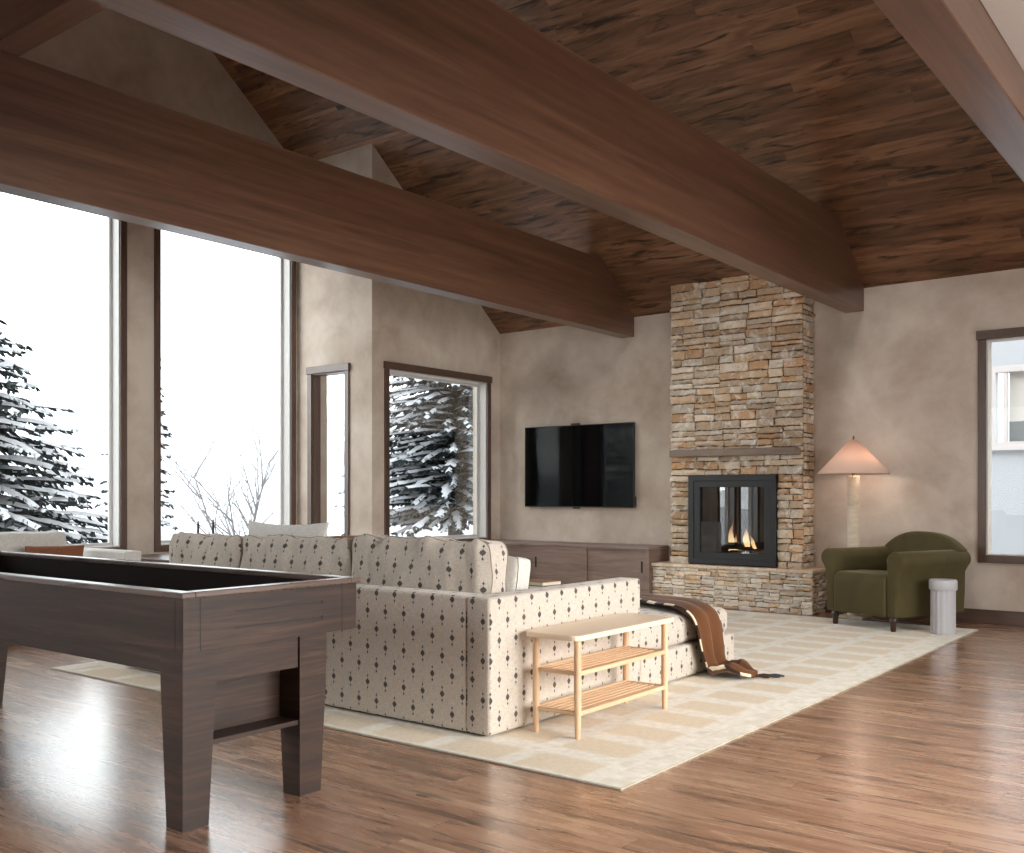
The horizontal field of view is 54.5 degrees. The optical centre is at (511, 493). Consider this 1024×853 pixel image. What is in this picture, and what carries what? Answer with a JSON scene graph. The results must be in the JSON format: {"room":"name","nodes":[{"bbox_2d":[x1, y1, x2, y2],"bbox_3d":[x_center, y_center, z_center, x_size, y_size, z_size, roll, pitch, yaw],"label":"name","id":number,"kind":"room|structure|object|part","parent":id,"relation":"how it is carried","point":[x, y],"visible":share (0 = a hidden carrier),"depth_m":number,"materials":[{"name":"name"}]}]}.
{"room":"living room","nodes":[
{"label":"living room","id":0,"kind":"room"},
{"bbox_2d":[19,8,296,554],"bbox_3d":[-5.627,-2.844,7.898,0.220,8.087,10.029,0,0,38],"label":"wall","id":1,"kind":"structure","parent":0,"point":[112,49],"depth_m":10.12,"materials":[{"name":"paint"}]},
{"bbox_2d":[66,217,126,549],"bbox_3d":[-4.493,-1.360,9.285,0.172,3.920,1.850,0,0,38],"label":"window","id":2,"kind":"structure","parent":1,"relation":"in","point":[117,229],"depth_m":9.94,"materials":[{"name":"brown wood"}]},
{"bbox_3d":[-4.502,0.524,9.292,0.150,0.012,1.686,0,0,38],"label":"sill","id":3,"kind":"part","parent":2,"relation":"part of","materials":[{"name":"paint"}]},
{"bbox_3d":[-4.434,0.565,9.239,0.022,0.070,1.710,0,0,38],"label":"casing","id":4,"kind":"part","parent":2,"relation":"part of","materials":[{"name":"brown wood"}]},
{"bbox_3d":[-3.888,-1.325,9.943,0.022,3.850,0.070,0,0,38],"label":"casing","id":5,"kind":"part","parent":2,"relation":"part of","materials":[{"name":"brown wood"}]},
{"bbox_2d":[154,228,295,551],"bbox_3d":[-3.170,-1.360,10.992,0.172,3.920,1.850,0,0,38],"label":"window","id":6,"kind":"structure","parent":1,"relation":"in","point":[160,545],"depth_m":11.63,"materials":[{"name":"brown wood"}]},
{"bbox_3d":[-3.656,-1.325,10.243,0.022,3.850,0.070,0,0,38],"label":"casing","id":7,"kind":"part","parent":6,"relation":"part of","materials":[{"name":"brown wood"}]},
{"bbox_3d":[-3.110,0.565,10.946,0.022,0.070,1.710,0,0,38],"label":"casing","id":8,"kind":"part","parent":6,"relation":"part of","materials":[{"name":"brown wood"}]},
{"bbox_3d":[-2.565,-1.325,11.649,0.022,3.850,0.070,0,0,38],"label":"casing","id":9,"kind":"part","parent":6,"relation":"part of","materials":[{"name":"brown wood"}]},
{"bbox_2d":[297,143,371,535],"bbox_3d":[-1.972,-1.356,11.410,1.254,5.112,0.220,0,0,38],"label":"wall","id":10,"kind":"structure","parent":0,"point":[334,308],"depth_m":11.24,"materials":[{"name":"paint"}]},
{"bbox_2d":[306,363,349,535],"bbox_3d":[-2.074,-0.426,11.398,0.719,2.092,0.144,0,0,38],"label":"window","id":11,"kind":"structure","parent":10,"relation":"in","point":[342,368],"depth_m":11.53,"materials":[{"name":"brown wood"}]},
{"bbox_3d":[-2.351,-0.385,11.550,0.070,2.010,0.022,0,0,38],"label":"casing","id":12,"kind":"part","parent":11,"relation":"part of","materials":[{"name":"brown wood"}]},
{"bbox_3d":[-1.857,-0.385,11.168,0.070,2.010,0.022,0,0,38],"label":"casing","id":13,"kind":"part","parent":11,"relation":"part of","materials":[{"name":"brown wood"}]},
{"bbox_2d":[372,144,499,539],"bbox_3d":[-0.867,-1.356,11.987,0.220,5.112,2.484,0,0,38],"label":"wall","id":14,"kind":"structure","parent":0,"point":[410,326],"depth_m":11.64,"materials":[{"name":"paint"}]},
{"bbox_2d":[383,361,491,540],"bbox_3d":[-0.899,-0.431,11.861,0.184,2.102,1.899,0,0,38],"label":"window","id":15,"kind":"structure","parent":14,"relation":"in","point":[479,382],"depth_m":12.50,"materials":[{"name":"brown wood"}]},
{"bbox_3d":[-1.398,-0.390,11.105,0.022,2.020,0.070,0,0,38],"label":"casing","id":16,"kind":"part","parent":15,"relation":"part of","materials":[{"name":"brown wood"}]},
{"bbox_3d":[-0.913,0.544,11.871,0.150,0.012,1.711,0,0,38],"label":"sill","id":17,"kind":"part","parent":15,"relation":"part of","materials":[{"name":"paint"}]},
{"bbox_3d":[-0.845,0.585,11.818,0.022,0.070,1.735,0,0,38],"label":"casing","id":18,"kind":"part","parent":15,"relation":"part of","materials":[{"name":"brown wood"}]},
{"bbox_3d":[-0.292,-0.390,12.532,0.022,2.020,0.070,0,0,38],"label":"casing","id":19,"kind":"part","parent":15,"relation":"part of","materials":[{"name":"brown wood"}]},
{"bbox_2d":[0,608,1023,852],"bbox_3d":[-0.001,1.275,5.039,12.376,0.150,12.164,0,0,38],"label":"floor","id":20,"kind":"structure","parent":0,"point":[924,754],"depth_m":4.05,"materials":[{"name":"brown wood"}]},
{"bbox_2d":[0,531,140,560],"bbox_3d":[-4.470,0.763,8.287,1.020,0.874,2.420,0,0,38],"label":"sofa","id":21,"kind":"object","parent":20,"relation":"on","point":[15,541],"visible":0.29,"depth_m":8.83,"materials":[{"name":"beige fabric"}]},
{"bbox_2d":[0,531,65,551],"bbox_3d":[-4.382,0.542,8.712,0.237,0.426,0.906,0,0,38],"label":"cushion","id":22,"kind":"object","parent":21,"relation":"on","point":[15,541],"depth_m":8.73,"materials":[{"name":"beige fabric"}]},
{"bbox_2d":[25,545,84,556],"bbox_3d":[-4.009,0.605,8.701,0.480,0.314,0.144,0,0,-34],"label":"throw pillow","id":23,"kind":"object","parent":21,"relation":"on","point":[71,550],"visible":0.38,"depth_m":8.66,"materials":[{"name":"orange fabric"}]},
{"bbox_3d":[-3.716,0.805,9.125,0.855,0.590,0.170,0,0,38],"label":"arm","id":24,"kind":"part","parent":21,"relation":"part of","materials":[{"name":"beige fabric"}]},
{"bbox_2d":[141,554,168,562],"bbox_3d":[-3.211,0.907,9.601,1.400,0.585,0.540,0,0,38],"label":"console table","id":25,"kind":"object","parent":20,"relation":"on","point":[164,558],"visible":0.15,"depth_m":9.52,"materials":[{"name":"brown wood"}]},
{"bbox_2d":[0,551,360,832],"bbox_3d":[-2.117,0.773,4.756,3.105,0.854,0.853,0,0,38],"label":"table","id":26,"kind":"object","parent":20,"relation":"on","point":[237,653],"visible":1,"depth_m":3.87,"materials":[{"name":"brown wood"}]},
{"bbox_3d":[-2.963,0.880,5.671,0.137,0.640,0.140,0,0,38],"label":"leg","id":27,"kind":"part","parent":26,"relation":"part of","materials":[{"name":"brown wood"}]},
{"bbox_3d":[-2.361,0.464,4.442,3.077,0.192,0.030,0,0,38],"label":"panel","id":28,"kind":"part","parent":26,"relation":"part of","materials":[{"name":"brown wood"}]},
{"bbox_3d":[-1.874,0.464,5.070,3.077,0.192,0.030,0,0,38],"label":"panel","id":29,"kind":"part","parent":26,"relation":"part of","materials":[{"name":"brown wood"}]},
{"bbox_3d":[-1.178,0.880,3.615,0.137,0.640,0.140,0,0,38],"label":"leg","id":30,"kind":"part","parent":26,"relation":"part of","materials":[{"name":"brown wood"}]},
{"bbox_2d":[213,670,297,743],"bbox_3d":[-1.012,0.775,3.836,0.130,0.280,0.553,0,0,38],"label":"shelf","id":31,"kind":"object","parent":26,"relation":"attached to","point":[246,703],"depth_m":3.88,"materials":[{"name":"brown wood"}]},
{"bbox_3d":[-0.913,0.464,3.822,0.030,0.192,0.765,0,0,38],"label":"panel","id":32,"kind":"part","parent":26,"relation":"part of","materials":[{"name":"brown wood"}]},
{"bbox_3d":[-0.852,0.880,4.034,0.137,0.640,0.140,0,0,38],"label":"leg","id":33,"kind":"part","parent":26,"relation":"part of","materials":[{"name":"brown wood"}]},
{"bbox_2d":[51,610,977,789],"bbox_3d":[0.469,1.196,7.774,4.566,0.009,5.977,0,0,38],"label":"area rug","id":34,"kind":"object","parent":20,"relation":"on","point":[621,746],"visible":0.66,"depth_m":5.53,"materials":[{"name":"beige carpet"}]},
{"bbox_2d":[125,532,733,735],"bbox_3d":[-0.548,0.707,6.890,3.230,0.968,2.732,0,0,38],"label":"sectional sofa","id":35,"kind":"object","parent":34,"relation":"on","point":[439,638],"visible":0.6,"depth_m":5.27,"materials":[{"name":"fabric"}]},
{"bbox_2d":[169,532,243,567],"bbox_3d":[-2.012,0.521,6.662,0.810,0.520,0.294,0,0,38],"label":"cushion","id":36,"kind":"object","parent":35,"relation":"on","point":[219,550],"depth_m":6.54,"materials":[{"name":"fabric"}]},
{"bbox_2d":[248,520,329,536],"bbox_3d":[-1.543,0.485,6.676,0.830,0.606,0.168,0,0,38],"label":"throw pillow","id":37,"kind":"object","parent":35,"relation":"on","point":[254,528],"visible":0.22,"depth_m":6.64,"materials":[{"name":"beige fabric"}]},
{"bbox_2d":[240,535,352,575],"bbox_3d":[-1.289,0.511,6.100,1.006,0.522,0.291,0,0,38],"label":"cushion","id":38,"kind":"object","parent":35,"relation":"on","point":[329,555],"depth_m":5.97,"materials":[{"name":"fabric"}]},
{"bbox_3d":[-1.337,0.843,5.873,2.930,0.676,0.155,0,0,38],"label":"frame","id":39,"kind":"part","parent":35,"relation":"part of","materials":[{"name":"fabric"}]},
{"bbox_3d":[-1.045,1.185,6.176,3.020,0.012,0.920,0,0,38],"label":"foot rail","id":40,"kind":"part","parent":35,"relation":"part of","materials":[{"name":"beige fabric"}]},
{"bbox_2d":[326,535,359,538],"bbox_3d":[-1.214,0.524,6.627,0.500,0.511,0.154,0,0,28],"label":"throw pillow","id":41,"kind":"object","parent":35,"relation":"on","point":[350,536],"visible":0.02,"depth_m":6.60,"materials":[{"name":"orange fabric"}]},
{"bbox_2d":[352,534,506,593],"bbox_3d":[-0.480,0.487,5.471,1.024,0.523,0.292,0,0,38],"label":"cushion","id":42,"kind":"object","parent":35,"relation":"on","point":[476,566],"depth_m":5.30,"materials":[{"name":"fabric"}]},
{"bbox_2d":[506,555,530,590],"bbox_3d":[-0.141,0.557,5.562,0.497,0.447,0.234,0,0,38],"label":"throw pillow","id":43,"kind":"object","parent":35,"relation":"on","point":[519,568],"visible":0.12,"depth_m":5.40,"materials":[{"name":"beige fabric"}]},
{"bbox_3d":[0.273,0.843,5.437,0.152,0.676,1.442,0,0,38],"label":"arm","id":44,"kind":"part","parent":35,"relation":"part of","materials":[{"name":"fabric"}]},
{"bbox_2d":[640,603,726,648],"bbox_3d":[0.773,0.875,6.771,0.946,0.210,1.256,0,0,38],"label":"cushion","id":45,"kind":"object","parent":35,"relation":"on","point":[682,633],"depth_m":6.45,"materials":[{"name":"fabric"}]},
{"bbox_2d":[640,593,783,677],"bbox_3d":[1.117,0.952,6.814,0.507,0.468,1.422,0,0,-41],"label":"throw blanket","id":46,"kind":"object","parent":35,"relation":"on","point":[707,622],"visible":0.91,"depth_m":6.54,"materials":[{"name":"brown fabric"}]},
{"bbox_2d":[526,613,673,739],"bbox_3d":[0.487,0.938,5.259,0.335,0.506,0.990,0,0,38],"label":"side table","id":47,"kind":"object","parent":34,"relation":"on","point":[578,704],"visible":1,"depth_m":5.13,"materials":[{"name":"beige wood"}]},
{"bbox_3d":[0.122,0.953,4.980,0.037,0.477,0.037,0,0,38],"label":"leg","id":48,"kind":"part","parent":47,"relation":"part of","materials":[{"name":"brown wood"}]},
{"bbox_3d":[0.319,0.953,4.827,0.037,0.477,0.037,0,0,38],"label":"leg","id":49,"kind":"part","parent":47,"relation":"part of","materials":[{"name":"brown wood"}]},
{"bbox_3d":[0.484,0.875,5.243,0.270,0.024,0.876,0,0,38],"label":"shelf rail","id":50,"kind":"part","parent":47,"relation":"part of","materials":[{"name":"brown wood"}]},
{"bbox_3d":[0.484,1.070,5.243,0.270,0.024,0.876,0,0,38],"label":"shelf rail","id":51,"kind":"part","parent":47,"relation":"part of","materials":[{"name":"brown wood"}]},
{"bbox_3d":[0.649,0.953,5.659,0.037,0.477,0.037,0,0,38],"label":"leg","id":52,"kind":"part","parent":47,"relation":"part of","materials":[{"name":"brown wood"}]},
{"bbox_3d":[0.846,0.953,5.506,0.037,0.477,0.037,0,0,38],"label":"leg","id":53,"kind":"part","parent":47,"relation":"part of","materials":[{"name":"brown wood"}]},
{"bbox_2d":[821,531,970,631],"bbox_3d":[3.489,0.769,9.063,0.981,0.845,0.900,0,0,-31],"label":"armchair","id":54,"kind":"object","parent":34,"relation":"on","point":[891,580],"visible":0.85,"depth_m":8.83,"materials":[{"name":"green fabric"}]},
{"bbox_3d":[2.971,1.123,9.121,0.074,0.135,0.074,0,0,-31],"label":"leg","id":55,"kind":"part","parent":54,"relation":"part of","materials":[{"name":"brown wood"}]},
{"bbox_3d":[3.309,0.782,9.380,0.945,0.566,0.170,0,0,-31],"label":"arm","id":56,"kind":"part","parent":54,"relation":"part of","materials":[{"name":"green fabric"}]},
{"bbox_2d":[834,569,886,616],"bbox_3d":[3.358,0.882,8.985,0.675,0.367,0.560,0,0,-31],"label":"seat cushion","id":57,"kind":"object","parent":54,"relation":"on","point":[857,591],"depth_m":8.81,"materials":[{"name":"green fabric"}]},
{"bbox_3d":[3.293,1.123,8.580,0.074,0.135,0.074,0,0,-31],"label":"leg","id":58,"kind":"part","parent":54,"relation":"part of","materials":[{"name":"brown wood"}]},
{"bbox_3d":[3.831,0.673,9.243,0.209,0.654,0.810,0,0,-31],"label":"backrest","id":59,"kind":"part","parent":54,"relation":"part of","materials":[{"name":"green fabric"}]},
{"bbox_3d":[3.682,0.782,8.752,0.945,0.566,0.170,0,0,-31],"label":"arm","id":60,"kind":"part","parent":54,"relation":"part of","materials":[{"name":"green fabric"}]},
{"bbox_2d":[929,578,957,634],"bbox_3d":[3.678,0.959,8.473,0.226,0.464,0.226,0,0,38],"label":"stool","id":61,"kind":"object","parent":34,"relation":"on","point":[942,591],"visible":1,"depth_m":8.39,"materials":[{"name":"grey ceramic"}]},
{"bbox_3d":[-0.097,0.938,7.579,1.300,0.507,0.600,0,0,38],"label":"coffee table","id":62,"kind":"object","parent":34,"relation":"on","visible":0},
{"bbox_2d":[529,584,562,588],"bbox_3d":[0.187,0.668,7.194,0.340,0.032,0.240,0,0,34],"label":"book","id":63,"kind":"object","parent":62,"relation":"on","point":[530,586],"visible":0.09,"depth_m":7.08,"materials":[{"name":"paper"}]},
{"bbox_2d":[529,579,560,585],"bbox_3d":[0.189,0.639,7.180,0.270,0.026,0.200,0,0,44],"label":"book","id":64,"kind":"object","parent":63,"relation":"on","point":[536,582],"visible":0.64,"depth_m":7.10,"materials":[{"name":"paper"}]},
{"bbox_2d":[492,539,668,593],"bbox_3d":[0.679,0.890,11.791,2.413,0.620,0.453,0,0,38],"label":"media cabinet","id":65,"kind":"object","parent":20,"relation":"on","point":[565,562],"visible":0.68,"depth_m":11.38,"materials":[{"name":"brown wood"}]},
{"bbox_3d":[-0.046,0.853,12.112,0.765,0.451,0.020,0,0,38],"label":"sliding door","id":66,"kind":"part","parent":65,"relation":"part of","materials":[{"name":"brown wood"}]},
{"bbox_3d":[0.559,0.853,11.631,0.770,0.455,0.035,0,0,38],"label":"panel","id":67,"kind":"part","parent":65,"relation":"part of","materials":[{"name":"brown wood"}]},
{"bbox_3d":[1.174,0.853,11.166,0.763,0.451,0.020,0,0,38],"label":"sliding door","id":68,"kind":"part","parent":65,"relation":"part of","materials":[{"name":"brown wood"}]},
{"bbox_2d":[651,274,825,614],"bbox_3d":[2.366,-0.542,10.501,1.825,3.488,0.433,0,0,38],"label":"fireplace","id":69,"kind":"object","parent":20,"relation":"on","point":[741,453],"visible":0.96,"depth_m":10.38,"materials":[{"name":"stone"}]},
{"bbox_3d":[2.313,0.274,10.434,0.874,0.832,0.053,0,0,38],"label":"door frame","id":70,"kind":"part","parent":69,"relation":"part of","materials":[{"name":"black metal"}]},
{"bbox_2d":[669,447,800,457],"bbox_3d":[2.312,-0.434,10.383,1.410,0.075,0.175,0,0,38],"label":"mantel shelf","id":71,"kind":"object","parent":69,"relation":"attached to","point":[677,452],"depth_m":10.31,"materials":[{"name":"brown wood"}]},
{"bbox_2d":[817,436,890,619],"bbox_3d":[3.298,0.319,9.591,0.674,1.762,0.674,0,0,38],"label":"floor lamp","id":72,"kind":"object","parent":20,"relation":"on","point":[853,458],"visible":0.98,"depth_m":9.53,"materials":[{"name":"fabric"}]},
{"bbox_3d":[3.298,-0.358,9.591,0.674,0.327,0.674,0,0,38],"label":"lamp shade","id":73,"kind":"part","parent":72,"relation":"part of","materials":[{"name":"beige fabric"}]},
{"bbox_2d":[212,0,1023,333],"bbox_3d":[-0.002,-4.449,5.037,12.776,5.277,12.568,0,0,38],"label":"ceiling","id":74,"kind":"structure","parent":0,"point":[829,99],"depth_m":8.88,"materials":[{"name":"brown wood"}]},
{"bbox_2d":[0,50,633,337],"bbox_3d":[-2.317,-2.210,6.836,0.180,0.780,11.961,0,0,38],"label":"ceiling beam","id":75,"kind":"structure","parent":74,"relation":"attached to","point":[67,140],"depth_m":7.30,"materials":[{"name":"brown wood"}]},
{"bbox_2d":[90,0,863,312],"bbox_3d":[-0.234,-2.210,5.221,0.192,0.780,11.961,0,0,38],"label":"ceiling beam","id":76,"kind":"structure","parent":74,"relation":"attached to","point":[473,79],"depth_m":5.50,"materials":[{"name":"brown wood"}]},
{"bbox_2d":[0,0,106,56],"bbox_3d":[-0.730,-2.950,4.098,12.172,0.699,0.170,0,0,38],"label":"cross beam","id":77,"kind":"structure","parent":76,"relation":"on","point":[25,25],"depth_m":5.54,"materials":[{"name":"brown wood"}]},
{"bbox_2d":[873,0,1023,181],"bbox_3d":[1.576,-2.210,3.817,0.206,0.780,11.961,0,0,38],"label":"ceiling beam","id":78,"kind":"structure","parent":74,"relation":"attached to","point":[958,41],"depth_m":4.27,"materials":[{"name":"brown wood"}]},
{"bbox_2d":[500,268,1023,611],"bbox_3d":[4.228,-0.425,9.469,11.360,3.250,0.220,0,0,38],"label":"wall","id":79,"kind":"structure","parent":0,"point":[898,375],"depth_m":9.94,"materials":[{"name":"paint"}]},
{"bbox_2d":[525,422,635,508],"bbox_3d":[0.805,-0.338,11.941,1.590,1.028,0.065,0,0,38],"label":"television","id":80,"kind":"object","parent":79,"relation":"attached to","point":[575,465],"visible":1,"depth_m":11.90,"materials":[{"name":"black glass"}]},
{"bbox_2d":[824,599,1023,625],"bbox_3d":[5.823,1.135,8.082,6.700,0.130,0.018,0,0,38],"label":"baseboard","id":81,"kind":"structure","parent":79,"relation":"attached to","point":[1012,618],"depth_m":9.18,"materials":[{"name":"brown wood"}]},
{"bbox_2d":[976,327,1023,563],"bbox_3d":[4.859,-0.439,8.851,1.329,2.147,0.084,0,0,38],"label":"window","id":82,"kind":"structure","parent":79,"relation":"in","point":[984,556],"depth_m":9.20,"materials":[{"name":"brown wood"}]},
{"bbox_3d":[4.360,-0.398,9.214,0.070,2.065,0.022,0,0,38],"label":"casing","id":83,"kind":"part","parent":82,"relation":"part of","materials":[{"name":"brown wood"}]},
{"bbox_3d":[4.848,0.600,8.835,1.165,0.070,0.022,0,0,38],"label":"casing","id":84,"kind":"part","parent":82,"relation":"part of","materials":[{"name":"brown wood"}]},
{"bbox_3d":[4.870,0.559,8.864,1.141,0.012,0.050,0,0,38],"label":"sill","id":85,"kind":"part","parent":82,"relation":"part of","materials":[{"name":"paint"}]},
{"bbox_3d":[4.898,-2.844,1.241,0.220,8.087,12.404,0,0,38],"label":"wall","id":86,"kind":"structure","parent":0,"visible":0},
{"bbox_2d":[980,0,1023,70],"bbox_3d":[3.235,-2.123,2.530,3.988,0.155,11.963,0,0,38],"label":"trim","id":87,"kind":"structure","parent":86,"relation":"attached to","point":[1007,15],"depth_m":4.30,"materials":[{"name":"paint"}]},
{"label":"outside","id":88,"kind":"structure","parent":0,"visible":0},
{"bbox_2d":[0,397,1008,542],"bbox_3d":[-11.898,-3.610,37.695,95.000,10.721,95.000,0,0,38],"label":"snowy ground","id":89,"kind":"structure","parent":88,"point":[189,424],"depth_m":35.79,"materials":[{"name":"white snow"}]},
{"bbox_2d":[0,319,107,543],"bbox_3d":[-7.050,-0.554,13.020,4.853,4.648,4.552,0,0,-40],"label":"conifer","id":90,"kind":"object","parent":89,"relation":"on","point":[26,512],"visible":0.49,"depth_m":13.00,"materials":[{"name":"green plant"}]},
{"bbox_2d":[94,359,178,530],"bbox_3d":[-7.463,-2.203,20.005,1.596,6.300,1.523,0,0,8],"label":"conifer","id":91,"kind":"object","parent":89,"relation":"on","point":[166,433],"visible":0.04,"depth_m":20.02,"materials":[{"name":"green plant"}]},
{"bbox_2d":[161,412,277,535],"bbox_3d":[-4.751,-0.231,16.552,2.569,3.421,2.300,0,0,38],"label":"bush","id":92,"kind":"object","parent":89,"relation":"on","point":[258,496],"visible":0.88,"depth_m":16.30,"materials":[{"name":"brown plant"}]},
{"bbox_2d":[327,376,411,463],"bbox_3d":[-4.678,-2.187,31.183,3.334,4.160,3.370,0,0,15],"label":"bush","id":93,"kind":"object","parent":89,"relation":"on","point":[338,405],"visible":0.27,"depth_m":31.27,"materials":[{"name":"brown plant"}]},
{"bbox_2d":[334,375,472,536],"bbox_3d":[-1.096,-3.058,18.990,4.410,9.000,4.543,0,0,-28],"label":"conifer","id":94,"kind":"object","parent":89,"relation":"on","point":[443,441],"visible":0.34,"depth_m":18.24,"materials":[{"name":"green plant"}]},
{"bbox_2d":[992,340,1023,554],"bbox_3d":[7.947,-2.750,11.882,11.000,9.000,0.280,0,0,38],"label":"neighbouring house","id":95,"kind":"structure","parent":89,"relation":"on","point":[1007,356],"depth_m":12.96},
{"bbox_3d":[6.833,-0.590,12.632,1.520,0.040,0.100,0,0,38],"label":"sill","id":96,"kind":"part","parent":95,"relation":"part of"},
{"bbox_3d":[6.975,-0.810,12.693,1.130,0.280,0.010,0,0,38],"label":"panel","id":97,"kind":"part","parent":95,"relation":"part of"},
{"bbox_2d":[1009,371,1023,421],"bbox_3d":[6.975,-1.275,12.693,1.130,0.650,0.010,0,0,38],"label":"blind","id":98,"kind":"object","parent":95,"relation":"hanging from","point":[1016,379],"depth_m":12.98,"materials":[{"name":"white fabric"}]}
]}

